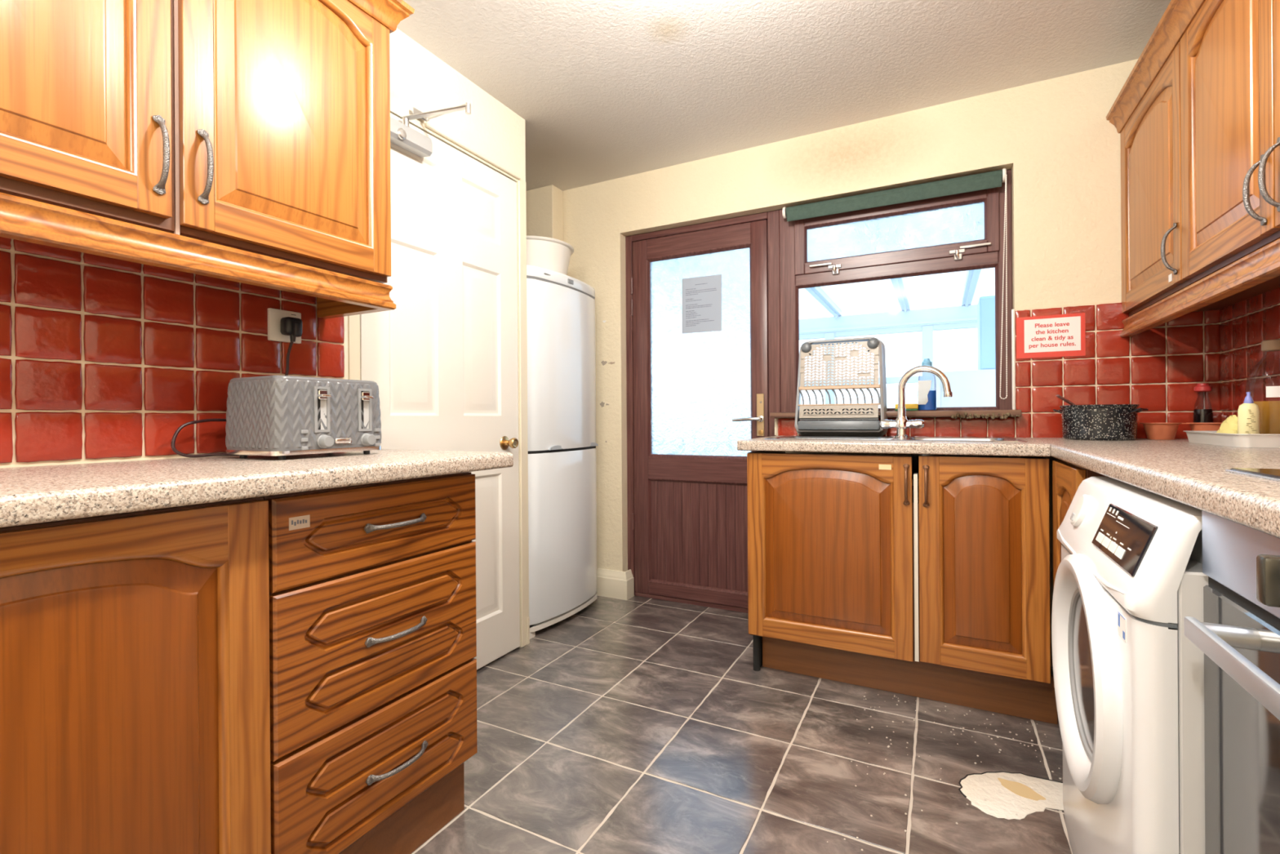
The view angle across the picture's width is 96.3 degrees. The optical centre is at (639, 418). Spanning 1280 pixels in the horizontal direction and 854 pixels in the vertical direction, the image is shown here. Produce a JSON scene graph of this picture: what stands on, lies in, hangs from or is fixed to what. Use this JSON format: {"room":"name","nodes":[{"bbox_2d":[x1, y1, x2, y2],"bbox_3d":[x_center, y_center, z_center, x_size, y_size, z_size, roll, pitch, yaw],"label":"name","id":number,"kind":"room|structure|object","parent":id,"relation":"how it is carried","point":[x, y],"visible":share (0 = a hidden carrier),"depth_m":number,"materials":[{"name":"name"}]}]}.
{"room":"kitchen","nodes":[
{"label":"kitchen","id":0,"kind":"room"},
{"bbox_2d":[0,28,525,467],"bbox_3d":[-1.863,-0.156,0.992,0.981,2.335,4.040,0,0,28],"label":"wall","id":1,"kind":"structure","parent":0,"point":[103,359],"depth_m":1.32,"materials":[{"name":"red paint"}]},
{"bbox_2d":[0,0,174,232],"bbox_3d":[-1.145,-0.722,0.964,0.342,0.706,0.508,0,0,28],"label":"upper cabinet","id":2,"kind":"object","parent":1,"relation":"attached to","point":[86,86],"visible":1,"depth_m":1.01,"materials":[{"name":"brown wood"}]},
{"bbox_2d":[170,0,391,283],"bbox_3d":[-0.913,-0.721,1.409,0.342,0.712,0.494,0,0,28],"label":"upper cabinet","id":3,"kind":"object","parent":1,"relation":"attached to","point":[282,108],"visible":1,"depth_m":1.31,"materials":[{"name":"brown wood"}]},
{"bbox_2d":[0,192,395,319],"bbox_3d":[-1.049,-0.327,1.156,0.296,0.066,1.084,0,0,28],"label":"trim","id":4,"kind":"structure","parent":3,"relation":"attached to","point":[338,295],"depth_m":1.13,"materials":[{"name":"brown wood"}]},
{"bbox_2d":[347,0,414,33],"bbox_3d":[-1.038,-1.092,1.169,0.351,0.072,1.123,0,0,28],"label":"crown molding","id":5,"kind":"structure","parent":3,"relation":"attached to","point":[389,13],"depth_m":1.54,"materials":[{"name":"brown wood"}]},
{"bbox_2d":[267,307,301,343],"bbox_3d":[-0.989,-0.256,1.597,0.016,0.088,0.088,0,0,28],"label":"wall socket","id":6,"kind":"object","parent":1,"relation":"attached to","point":[274,315],"visible":0.71,"depth_m":1.57,"materials":[{"name":"white plastic"}]},
{"bbox_2d":[347,103,529,669],"bbox_3d":[-0.726,-0.026,2.182,0.178,2.060,0.870,0,0,28],"label":"door","id":7,"kind":"structure","parent":1,"relation":"in","point":[448,365],"depth_m":2.24,"materials":[{"name":"beige paint"}]},
{"bbox_2d":[390,102,471,157],"bbox_3d":[-0.720,-1.000,1.871,0.255,0.158,0.270,0,0,28],"label":"door closer","id":8,"kind":"object","parent":7,"relation":"attached to","point":[402,135],"depth_m":1.93,"materials":[{"name":"silver metal"}]},
{"bbox_2d":[525,184,563,240],"bbox_3d":[-0.647,-0.164,3.408,0.407,2.335,0.105,0,0,28],"label":"wall","id":9,"kind":"structure","parent":0,"point":[544,205],"depth_m":3.31,"materials":[{"name":"beige paint"}]},
{"bbox_2d":[410,595,1072,853],"bbox_3d":[-0.430,1.030,0.785,3.700,0.064,5.190,0,0,28],"label":"floor","id":10,"kind":"structure","parent":0,"point":[637,724],"depth_m":1.67,"materials":[{"name":"grey tile"}]},
{"bbox_2d":[0,497,271,853],"bbox_3d":[-1.044,0.506,0.885,0.565,0.724,0.598,0,0,28],"label":"base cabinet","id":11,"kind":"object","parent":10,"relation":"on","point":[135,685],"visible":1,"depth_m":0.85,"materials":[{"name":"brown wood"}]},
{"bbox_2d":[0,448,513,527],"bbox_3d":[-1.071,0.115,0.779,0.621,0.038,1.992,0,0,28],"label":"countertop","id":12,"kind":"structure","parent":11,"relation":"on","point":[29,495],"depth_m":0.97,"materials":[{"name":"stone"}]},
{"bbox_2d":[170,316,381,459],"bbox_3d":[-0.884,-0.092,1.423,0.325,0.372,0.360,0,0,28],"label":"toaster","id":13,"kind":"object","parent":12,"relation":"on","point":[281,416],"visible":1,"depth_m":1.34,"materials":[{"name":"grey plastic"}]},
{"bbox_2d":[338,762,464,853],"bbox_3d":[-1.000,0.937,0.971,0.517,0.138,1.392,0,0,28],"label":"kickboard","id":14,"kind":"object","parent":10,"relation":"on","point":[407,828],"visible":0.43,"depth_m":1.34,"materials":[{"name":"brown wood"}]},
{"bbox_2d":[259,471,477,853],"bbox_3d":[-0.772,0.504,1.372,0.597,0.724,0.514,0,0,28],"label":"drawer unit","id":15,"kind":"object","parent":14,"relation":"on","point":[373,631],"visible":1,"depth_m":1.19,"materials":[{"name":"brown wood"}]},
{"bbox_2d":[291,519,306,525],"bbox_3d":[-0.633,0.193,1.065,0.001,0.011,0.029,0,0,28],"label":"print","id":16,"kind":"object","parent":15,"relation":"attached to","point":[294,522],"depth_m":1.06,"materials":[{"name":"black"}]},
{"bbox_2d":[526,264,598,639],"bbox_3d":[-0.598,0.153,2.977,0.618,1.700,0.592,0,0,28],"label":"freezer","id":17,"kind":"object","parent":10,"relation":"on","point":[561,308],"visible":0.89,"depth_m":2.75,"materials":[{"name":"white metal"}]},
{"bbox_2d":[526,235,573,275],"bbox_3d":[-0.554,-0.790,2.974,0.424,0.183,0.424,0,0,28],"label":"bowl","id":18,"kind":"object","parent":17,"relation":"on","point":[544,252],"visible":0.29,"depth_m":2.82,"materials":[{"name":"white plastic"}]},
{"bbox_2d":[752,635,762,671],"bbox_3d":[0.568,0.920,2.476,0.028,0.150,0.488,0,0,28],"label":"cabinet leg","id":19,"kind":"object","parent":10,"relation":"on","point":[757,640],"visible":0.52,"depth_m":2.26,"materials":[{"name":"black plastic"}]},
{"bbox_2d":[746,450,915,662],"bbox_3d":[0.798,0.487,2.328,0.584,0.712,0.605,0,0,28],"label":"base cabinet","id":20,"kind":"object","parent":10,"relation":"on","point":[831,536],"visible":0.99,"depth_m":2.08,"materials":[{"name":"brown wood"}]},
{"bbox_2d":[737,435,1049,456],"bbox_3d":[0.961,0.101,2.265,0.992,0.038,0.636,0,0,28],"label":"countertop","id":21,"kind":"structure","parent":20,"relation":"on","point":[1033,447],"depth_m":1.95,"materials":[{"name":"stone"}]},
{"bbox_2d":[764,435,1027,481],"bbox_3d":[0.987,0.157,2.287,0.887,0.159,0.457,0,0,28],"label":"sink","id":22,"kind":"object","parent":21,"relation":"in","point":[915,468],"visible":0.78,"depth_m":2.22,"materials":[{"name":"silver metal"}]},
{"bbox_2d":[795,337,887,435],"bbox_3d":[0.895,-0.139,2.569,0.392,0.435,0.156,0,0,28],"label":"dish rack","id":23,"kind":"object","parent":22,"relation":"on","point":[864,411],"visible":0.99,"depth_m":2.52,"materials":[{"name":"grey plastic"}]},
{"bbox_2d":[880,364,952,437],"bbox_3d":[1.107,-0.066,2.306,0.266,0.289,0.052,0,0,33],"label":"tap","id":24,"kind":"object","parent":21,"relation":"on","point":[901,423],"visible":1,"depth_m":2.31,"materials":[{"name":"silver metal"}]},
{"bbox_2d":[762,636,1057,724],"bbox_3d":[0.923,0.916,2.083,0.967,0.152,0.018,0,0,28],"label":"kickboard","id":25,"kind":"object","parent":10,"relation":"on","point":[1033,701],"visible":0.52,"depth_m":2.04,"materials":[{"name":"brown wood"}]},
{"bbox_2d":[913,455,1051,686],"bbox_3d":[1.228,0.483,2.103,0.384,0.714,0.605,0,0,28],"label":"base cabinet","id":26,"kind":"object","parent":10,"relation":"on","point":[982,562],"visible":1,"depth_m":1.86,"materials":[{"name":"brown wood"}]},
{"bbox_2d":[1052,459,1109,687],"bbox_3d":[1.424,0.483,1.493,0.520,0.712,0.360,0,0,28],"label":"base cabinet","id":27,"kind":"object","parent":10,"relation":"on","point":[1067,477],"visible":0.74,"depth_m":1.66,"materials":[{"name":"brown wood"}]},
{"bbox_2d":[1051,476,1208,853],"bbox_3d":[1.077,0.556,0.969,0.571,0.846,0.600,0,0,28],"label":"washing machine","id":28,"kind":"object","parent":10,"relation":"on","point":[1129,681],"visible":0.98,"depth_m":0.88,"materials":[{"name":"white plastic"}]},
{"bbox_2d":[1071,594,1094,753],"bbox_3d":[0.838,0.475,1.078,0.010,0.308,0.308,0,0,28],"label":"door glass","id":29,"kind":"object","parent":28,"relation":"on","point":[1082,690],"depth_m":1.10,"materials":[{"name":"clear glass"}]},
{"bbox_2d":[1183,510,1279,853],"bbox_3d":[0.850,0.508,0.402,0.608,0.770,0.597,0,0,28],"label":"oven","id":30,"kind":"object","parent":10,"relation":"on","point":[1238,635],"visible":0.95,"depth_m":0.67,"materials":[{"name":"grey metal"}]},
{"bbox_2d":[1025,437,1279,537],"bbox_3d":[0.986,0.101,0.598,0.590,0.038,3.571,0,0,28],"label":"countertop","id":31,"kind":"structure","parent":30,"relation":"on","point":[1193,474],"depth_m":0.99,"materials":[{"name":"stone"}]},
{"bbox_2d":[1053,404,1148,439],"bbox_3d":[1.655,0.014,2.070,0.232,0.124,0.227,0,0,16],"label":"cooking pot","id":32,"kind":"object","parent":31,"relation":"on","point":[1104,421],"visible":1,"depth_m":1.99,"materials":[{"name":"metal"}]},
{"bbox_2d":[1055,394,1075,404],"bbox_3d":[1.626,-0.011,2.077,0.221,0.151,0.051,0,0,8],"label":"ladle","id":33,"kind":"object","parent":32,"relation":"on","point":[1063,398],"visible":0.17,"depth_m":2.08,"materials":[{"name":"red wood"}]},
{"bbox_2d":[1139,422,1222,439],"bbox_3d":[1.895,0.045,1.996,0.238,0.059,0.112,0,0,28],"label":"pots","id":34,"kind":"object","parent":31,"relation":"on","point":[1155,431],"visible":0.66,"depth_m":1.99,"materials":[{"name":"brown ceramic"}]},
{"bbox_2d":[1193,382,1213,422],"bbox_3d":[2.006,-0.026,2.042,0.056,0.199,0.056,0,0,28],"label":"sauce bottle","id":35,"kind":"object","parent":31,"relation":"on","point":[1200,415],"visible":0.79,"depth_m":2.03,"materials":[{"name":"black plastic"}]},
{"bbox_2d":[1183,430,1279,448],"bbox_3d":[1.738,0.058,1.627,0.202,0.036,0.380,0,0,28],"label":"tray","id":36,"kind":"object","parent":31,"relation":"on","point":[1212,437],"visible":0.84,"depth_m":1.52,"materials":[{"name":"white plastic"}]},
{"bbox_2d":[1216,414,1237,433],"bbox_3d":[1.703,0.031,1.656,0.064,0.082,0.119,0,0,28],"label":"cloth","id":37,"kind":"object","parent":36,"relation":"in","point":[1229,425],"visible":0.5,"depth_m":1.64,"materials":[{"name":"yellow fabric"}]},
{"bbox_2d":[1237,391,1260,434],"bbox_3d":[1.633,0.000,1.538,0.042,0.143,0.031,0,0,28],"label":"lotion bottle","id":38,"kind":"object","parent":36,"relation":"in","point":[1248,412],"visible":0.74,"depth_m":1.53,"materials":[{"name":"beige plastic"}]},
{"bbox_2d":[1245,413,1255,425],"bbox_3d":[1.626,0.017,1.524,0.026,0.080,0.001,0,0,28],"label":"print","id":39,"kind":"object","parent":38,"relation":"attached to","point":[1250,417],"depth_m":1.53,"materials":[{"name":"yellow paper"}]},
{"bbox_2d":[1253,338,1279,434],"bbox_3d":[1.751,-0.072,1.585,0.108,0.287,0.108,0,0,28],"label":"oil bottle","id":40,"kind":"object","parent":36,"relation":"in","point":[1269,411],"visible":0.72,"depth_m":1.56,"materials":[{"name":"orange plastic"}]},
{"bbox_2d":[1225,467,1279,481],"bbox_3d":[0.973,0.078,0.514,0.468,0.006,0.588,0,0,28],"label":"cooktop","id":41,"kind":"object","parent":31,"relation":"in","point":[1273,474],"visible":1,"depth_m":0.81,"materials":[{"name":"black glass"}]},
{"bbox_2d":[396,0,1180,191],"bbox_3d":[-0.467,-1.383,0.746,3.700,0.100,5.100,0,0,28],"label":"ceiling","id":42,"kind":"structure","parent":0,"point":[602,91],"depth_m":2.14,"materials":[{"name":"paint"}]},
{"bbox_2d":[563,58,1221,666],"bbox_3d":[0.665,-0.173,2.903,3.700,2.335,0.234,0,0,28],"label":"wall","id":43,"kind":"structure","parent":0,"point":[1061,151],"depth_m":2.34,"materials":[{"name":"beige paint"}]},
{"bbox_2d":[596,568,635,599],"bbox_3d":[-0.138,0.925,3.233,0.197,0.150,0.092,0,0,28],"label":"baseboard","id":44,"kind":"structure","parent":43,"relation":"attached to","point":[619,584],"depth_m":3.19,"materials":[{"name":"beige paint"}]},
{"bbox_2d":[625,209,780,613],"bbox_3d":[0.313,-0.016,3.042,0.870,2.026,0.124,0,0,28],"label":"door","id":45,"kind":"structure","parent":43,"relation":"in","point":[691,397],"depth_m":3.06,"materials":[{"name":"wood"}]},
{"bbox_2d":[681,274,721,333],"bbox_3d":[0.328,-0.607,3.054,0.228,0.298,0.002,0,0,28],"label":"notice sheet","id":46,"kind":"object","parent":45,"relation":"attached to","point":[701,296],"visible":1,"depth_m":3.05,"materials":[{"name":"white paper"}]},
{"bbox_2d":[774,417,777,435],"bbox_3d":[0.660,0.041,2.782,0.012,0.082,0.013,0,0,28],"label":"trim","id":47,"kind":"structure","parent":43,"relation":"attached to","point":[775,419],"depth_m":2.78,"materials":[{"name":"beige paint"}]},
{"bbox_2d":[769,169,1022,419],"bbox_3d":[1.103,-0.514,2.581,1.004,1.042,0.208,0,0,28],"label":"window","id":48,"kind":"structure","parent":43,"relation":"in","point":[963,231],"depth_m":2.58,"materials":[{"name":"wood"}]},
{"bbox_2d":[782,168,1007,399],"bbox_3d":[1.109,-0.552,2.579,0.916,0.954,0.064,0,0,28],"label":"roller blind","id":49,"kind":"object","parent":48,"relation":"attached to","point":[994,179],"visible":1,"depth_m":2.50,"materials":[{"name":"green fabric"}]},
{"bbox_2d":[894,403,918,410],"bbox_3d":[1.155,-0.047,2.482,0.090,0.030,0.050,0,0,28],"label":"sponge","id":50,"kind":"object","parent":48,"relation":"on","point":[913,406],"visible":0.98,"depth_m":2.45,"materials":[{"name":"yellow"}]},
{"bbox_2d":[917,358,936,409],"bbox_3d":[1.228,-0.144,2.454,0.072,0.223,0.048,0,0,28],"label":"soap bottle","id":51,"kind":"object","parent":48,"relation":"on","point":[926,398],"visible":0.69,"depth_m":2.44,"materials":[{"name":"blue plastic"}]},
{"bbox_2d":[1011,309,1015,409],"bbox_3d":[1.520,-0.239,2.334,0.011,0.410,0.013,0,0,28],"label":"trim","id":52,"kind":"structure","parent":43,"relation":"attached to","point":[1013,356],"depth_m":2.33,"materials":[{"name":"white plastic"}]},
{"bbox_2d":[1016,312,1085,358],"bbox_3d":[1.624,-0.325,2.270,0.224,0.166,0.003,0,0,28],"label":"kitchen sign","id":53,"kind":"object","parent":43,"relation":"attached to","point":[1060,335],"visible":1,"depth_m":2.27,"materials":[{"name":"red paper"}]},
{"bbox_2d":[1218,287,1279,422],"bbox_3d":[1.060,-0.176,-0.115,0.211,2.335,4.777,0,0,28],"label":"wall","id":54,"kind":"structure","parent":0,"point":[1244,367],"depth_m":1.85,"materials":[{"name":"red tile"}]},
{"bbox_2d":[1120,41,1279,315],"bbox_3d":[1.794,-0.739,1.851,0.316,0.710,0.603,0,0,28],"label":"upper cabinet","id":55,"kind":"object","parent":54,"relation":"attached to","point":[1151,139],"visible":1,"depth_m":1.85,"materials":[{"name":"brown wood"}]},
{"bbox_2d":[1106,0,1205,133],"bbox_3d":[1.429,-1.115,1.464,0.044,0.072,1.628,0,0,28],"label":"crown molding","id":56,"kind":"structure","parent":55,"relation":"attached to","point":[1179,15],"depth_m":1.77,"materials":[{"name":"brown wood"}]},
{"bbox_2d":[1120,238,1279,337],"bbox_3d":[1.461,-0.336,1.450,0.032,0.066,1.628,0,0,28],"label":"trim","id":57,"kind":"structure","parent":55,"relation":"attached to","point":[1261,265],"depth_m":1.46,"materials":[{"name":"brown wood"}]},
{"bbox_2d":[1180,0,1279,284],"bbox_3d":[1.536,-0.737,1.356,0.316,0.710,0.510,0,0,28],"label":"upper cabinet","id":58,"kind":"object","parent":54,"relation":"attached to","point":[1227,51],"visible":0.95,"depth_m":1.39,"materials":[{"name":"brown wood"}]},
{"bbox_2d":[1257,0,1279,226],"bbox_3d":[1.300,-0.735,0.902,0.316,0.710,0.510,0,0,28],"label":"upper cabinet","id":59,"kind":"object","parent":54,"relation":"attached to","point":[1261,171],"visible":1,"depth_m":1.17,"materials":[{"name":"brown wood"}]},
{"label":"outside","id":60,"kind":"structure","parent":0,"visible":0},
{"bbox_2d":[799,269,981,404],"bbox_3d":[2.065,-0.108,4.618,5.800,2.285,4.100,0,0,28],"label":"conservatory","id":61,"kind":"object","parent":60,"point":[964,316],"visible":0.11,"depth_m":6.26,"materials":[{"name":"white plastic"}]},
{"bbox_2d":[932,368,995,407],"bbox_3d":[2.297,0.345,3.597,0.956,1.275,0.716,0,0,28],"label":"draped cloth","id":62,"kind":"object","parent":61,"relation":"on","point":[969,388],"visible":0.17,"depth_m":3.43,"materials":[{"name":"white fabric"}]},
{"bbox_2d":[977,295,995,369],"bbox_3d":[2.346,-0.523,3.561,0.420,0.460,0.292,0,0,28],"label":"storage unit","id":63,"kind":"object","parent":62,"relation":"on","point":[986,304],"visible":0.32,"depth_m":3.51,"materials":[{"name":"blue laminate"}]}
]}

